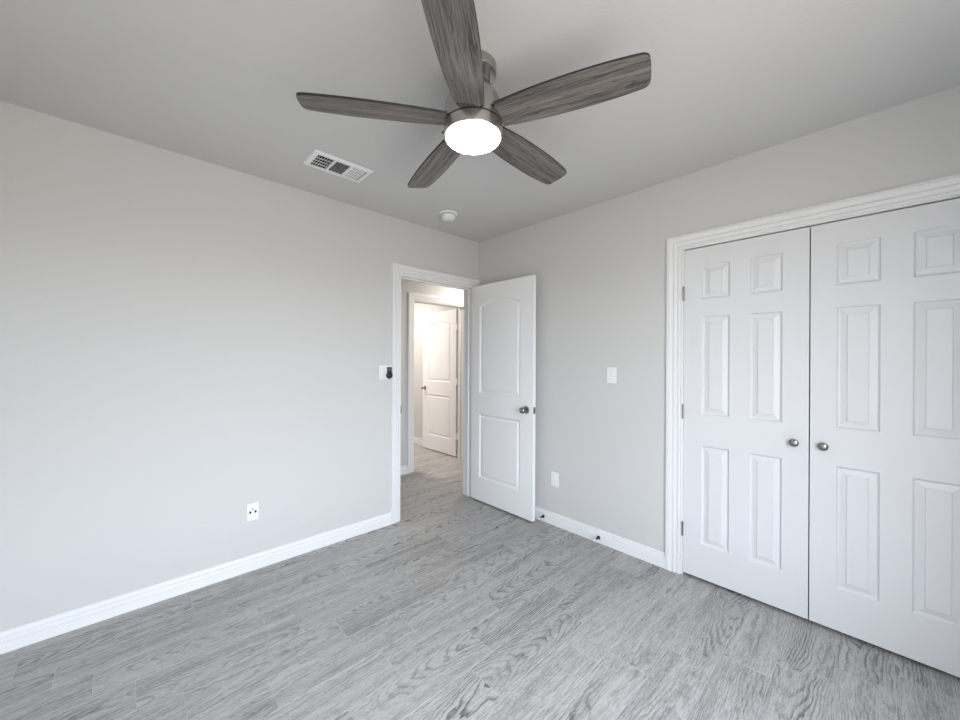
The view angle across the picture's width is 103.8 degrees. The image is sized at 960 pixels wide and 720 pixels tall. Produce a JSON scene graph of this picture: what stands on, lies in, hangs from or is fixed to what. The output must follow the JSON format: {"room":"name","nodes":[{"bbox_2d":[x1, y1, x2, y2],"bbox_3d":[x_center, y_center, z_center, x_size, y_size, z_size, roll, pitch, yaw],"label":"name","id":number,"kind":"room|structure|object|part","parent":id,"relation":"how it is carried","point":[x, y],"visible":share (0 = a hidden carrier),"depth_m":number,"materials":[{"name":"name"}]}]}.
{"room":"empty bedroom","nodes":[
{"label":"empty bedroom","id":0,"kind":"room"},
{"bbox_2d":[0,100,478,631],"bbox_3d":[-0.520,0.085,3.335,5.070,2.500,0.120,0,0,-43],"label":"wall","id":1,"kind":"structure","parent":0,"point":[187,343],"depth_m":2.10,"materials":[{"name":"grey paint"}]},
{"bbox_2d":[0,512,391,654],"bbox_3d":[-1.481,1.283,2.345,2.081,0.096,0.014,0,0,-43],"label":"baseboard","id":2,"kind":"structure","parent":1,"relation":"attached to","point":[24,635],"depth_m":2.10,"materials":[{"name":"white paint"}]},
{"bbox_2d":[247,502,258,520],"bbox_3d":[-1.441,0.963,2.385,0.065,0.106,0.008,0,0,-43],"label":"power outlet","id":3,"kind":"object","parent":1,"relation":"attached to","point":[252,509],"visible":1,"depth_m":2.38,"materials":[{"name":"white plastic"}]},
{"bbox_2d":[248,508,257,515],"bbox_3d":[-1.440,0.963,2.383,0.054,0.054,0.003,0,0,-43],"label":"receptacle","id":4,"kind":"object","parent":3,"relation":"attached to","point":[251,511],"depth_m":2.38,"materials":[{"name":"white plastic"}]},
{"bbox_2d":[379,365,391,378],"bbox_3d":[-0.756,0.098,3.023,0.117,0.112,0.011,0,0,-43],"label":"light switch","id":5,"kind":"object","parent":1,"relation":"attached to","point":[382,368],"visible":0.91,"depth_m":3.01,"materials":[{"name":"white plastic"}]},
{"bbox_2d":[386,367,392,378],"bbox_3d":[-0.727,0.104,3.025,0.052,0.092,0.026,0,0,-43],"label":"remote holder","id":6,"kind":"object","parent":5,"relation":"attached to","point":[389,374],"visible":1,"depth_m":3.02,"materials":[{"name":"black plastic"}]},
{"bbox_2d":[386,372,392,378],"bbox_3d":[-0.727,0.124,3.025,0.052,0.052,0.026,0,0,-43],"label":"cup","id":7,"kind":"object","parent":6,"relation":"on","point":[389,375],"depth_m":3.01,"materials":[{"name":"black plastic"}]},
{"bbox_2d":[391,263,479,523],"bbox_3d":[-0.406,0.273,3.431,0.967,2.124,0.140,0,0,-43],"label":"door frame","id":8,"kind":"structure","parent":1,"relation":"attached to","point":[399,271],"depth_m":3.14,"materials":[{"name":"white paint"}]},
{"bbox_2d":[471,275,535,521],"bbox_3d":[0.188,0.311,3.362,0.171,2.021,0.770,0,0,-43],"label":"door","id":9,"kind":"structure","parent":8,"relation":"attached to","point":[503,313],"depth_m":3.31,"materials":[{"name":"white paint"}]},
{"bbox_3d":[0.359,0.415,3.104,0.068,0.066,0.066,0,0,-43],"label":"knob","id":10,"kind":"part","parent":9,"relation":"part of","materials":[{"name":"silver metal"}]},
{"bbox_2d":[400,279,463,465],"bbox_3d":[-0.982,0.082,4.387,4.300,2.500,0.115,0,0,-43],"label":"wall","id":11,"kind":"structure","parent":0,"point":[407,286],"depth_m":4.41,"materials":[{"name":"grey paint"}]},
{"bbox_2d":[400,465,407,474],"bbox_3d":[-1.681,1.281,3.646,2.272,0.096,0.014,0,0,-43],"label":"baseboard","id":12,"kind":"structure","parent":11,"relation":"attached to","point":[403,469],"depth_m":4.39,"materials":[{"name":"white paint"}]},
{"bbox_2d":[407,292,463,472],"bbox_3d":[-0.538,0.269,4.793,0.959,2.131,0.135,0,0,-43],"label":"door frame","id":13,"kind":"structure","parent":11,"relation":"attached to","point":[413,298],"depth_m":4.53,"materials":[{"name":"white paint"}]},
{"bbox_2d":[421,309,457,456],"bbox_3d":[-0.597,0.311,5.410,0.103,2.020,0.835,0,0,-43],"label":"door","id":14,"kind":"structure","parent":11,"relation":"in","point":[440,329],"depth_m":5.39,"materials":[{"name":"white paint"}]},
{"bbox_2d":[414,303,457,438],"bbox_3d":[-2.074,0.077,5.293,2.750,2.500,2.700,0,0,-43],"label":"wall","id":15,"kind":"structure","parent":0,"point":[420,309],"depth_m":5.96,"materials":[{"name":"grey paint"}]},
{"bbox_2d":[414,437,422,444],"bbox_3d":[-1.129,1.283,6.119,0.014,0.096,2.600,0,0,-43],"label":"baseboard","id":16,"kind":"structure","parent":15,"relation":"attached to","point":[419,441],"depth_m":5.94,"materials":[{"name":"white paint"}]},
{"bbox_2d":[0,0,959,241],"bbox_3d":[-0.594,-1.216,3.493,5.170,0.100,7.340,0,0,-43],"label":"ceiling","id":17,"kind":"structure","parent":0,"point":[217,82],"depth_m":1.55,"materials":[{"name":"grey paint"}]},
{"bbox_2d":[303,149,373,182],"bbox_3d":[-0.854,-1.162,2.277,0.350,0.009,0.204,0,0,-43],"label":"ceiling vent","id":18,"kind":"object","parent":17,"relation":"in","point":[331,164],"visible":1,"depth_m":2.26,"materials":[{"name":"white plastic"}]},
{"bbox_2d":[440,210,456,220],"bbox_3d":[-0.251,-1.138,2.992,0.140,0.052,0.140,0,0,-43],"label":"smoke detector","id":19,"kind":"object","parent":17,"relation":"attached to","point":[447,215],"visible":1,"depth_m":2.95,"materials":[{"name":"white plastic"}]},
{"bbox_3d":[-0.251,-1.159,2.992,0.140,0.010,0.140,0,0,-43],"label":"plate","id":20,"kind":"part","parent":19,"relation":"part of","materials":[{"name":"white plastic"}]},
{"bbox_2d":[296,0,650,187],"bbox_3d":[-0.007,-1.010,1.523,1.210,0.306,1.241,0,0,-43],"label":"ceiling fan","id":21,"kind":"object","parent":17,"relation":"hanging from","point":[473,115],"visible":1,"depth_m":1.37,"materials":[{"name":"wood"}]},
{"bbox_3d":[-0.396,-0.941,1.415,0.533,0.009,0.147,0,12,-11],"label":"blade","id":22,"kind":"part","parent":21,"relation":"part of","materials":[{"name":"grey wood"}]},
{"bbox_3d":[-0.212,-0.942,1.817,0.147,0.009,0.533,-14,7,-29],"label":"blade","id":23,"kind":"part","parent":21,"relation":"part of","materials":[{"name":"grey wood"}]},
{"bbox_3d":[-0.071,-0.942,1.116,0.147,0.009,0.533,12,1,7],"label":"blade","id":24,"kind":"part","parent":21,"relation":"part of","materials":[{"name":"grey wood"}]},
{"bbox_3d":[0.227,-0.944,1.766,0.147,0.009,0.533,-16,-11,42],"label":"blade","id":25,"kind":"part","parent":21,"relation":"part of","materials":[{"name":"grey wood"}]},
{"bbox_3d":[0.315,-0.944,1.333,0.533,0.009,0.147,0,-12,25],"label":"blade","id":26,"kind":"part","parent":21,"relation":"part of","materials":[{"name":"grey wood"}]},
{"bbox_2d":[0,443,959,719],"bbox_3d":[-0.620,1.335,3.508,5.170,0.001,7.700,0,0,-43],"label":"floor","id":27,"kind":"structure","parent":0,"point":[461,607],"depth_m":1.74,"materials":[{"name":"grey wood"}]},
{"bbox_2d":[479,85,959,565],"bbox_3d":[1.206,0.093,2.515,0.120,2.500,3.440,0,0,-43],"label":"wall","id":28,"kind":"structure","parent":0,"point":[600,269],"depth_m":2.58,"materials":[{"name":"grey paint"}]},
{"bbox_2d":[551,471,558,486],"bbox_3d":[0.606,0.970,3.052,0.012,0.115,0.071,0,0,-43],"label":"wall jack plate","id":29,"kind":"object","parent":28,"relation":"attached to","point":[554,476],"visible":1,"depth_m":3.05,"materials":[{"name":"white plastic"}]},
{"bbox_2d":[535,506,664,568],"bbox_3d":[1.111,1.294,2.513,0.014,0.096,3.318,0,0,-43],"label":"baseboard","id":30,"kind":"structure","parent":28,"relation":"attached to","point":[653,556],"depth_m":2.72,"materials":[{"name":"white paint"}]},
{"bbox_2d":[607,367,615,382],"bbox_3d":[0.943,0.110,2.699,0.011,0.115,0.072,0,0,-43],"label":"light switch","id":31,"kind":"object","parent":28,"relation":"attached to","point":[611,371],"visible":1,"depth_m":2.70,"materials":[{"name":"white plastic"}]},
{"bbox_2d":[681,227,810,618],"bbox_3d":[1.477,0.322,2.144,0.068,2.008,0.600,0,0,-43],"label":"door","id":32,"kind":"structure","parent":28,"relation":"in","point":[746,404],"depth_m":2.11,"materials":[{"name":"white paint"}]},
{"bbox_3d":[1.631,0.430,1.955,0.033,0.042,0.042,0,0,-43],"label":"knob","id":33,"kind":"part","parent":32,"relation":"part of","materials":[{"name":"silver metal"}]},
{"bbox_2d":[665,174,959,573],"bbox_3d":[1.716,0.284,1.958,0.138,2.123,1.382,0,0,-43],"label":"door frame","id":34,"kind":"structure","parent":28,"relation":"attached to","point":[947,188],"depth_m":2.33,"materials":[{"name":"white paint"}]},
{"bbox_2d":[809,198,959,676],"bbox_3d":[1.892,0.325,1.703,0.068,2.008,0.600,0,0,-43],"label":"door","id":35,"kind":"structure","parent":28,"relation":"in","point":[884,531],"depth_m":1.72,"materials":[{"name":"white paint"}]},
{"bbox_3d":[1.708,0.431,1.873,0.033,0.042,0.042,0,0,-43],"label":"knob","id":36,"kind":"part","parent":35,"relation":"part of","materials":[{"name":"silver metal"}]},
{"bbox_2d":[809,243,810,528],"bbox_3d":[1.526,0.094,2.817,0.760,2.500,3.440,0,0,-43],"label":"door gap","id":37,"kind":"structure","parent":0,"point":[810,243],"depth_m":2.52,"materials":[{"name":"grey paint"}]}
]}

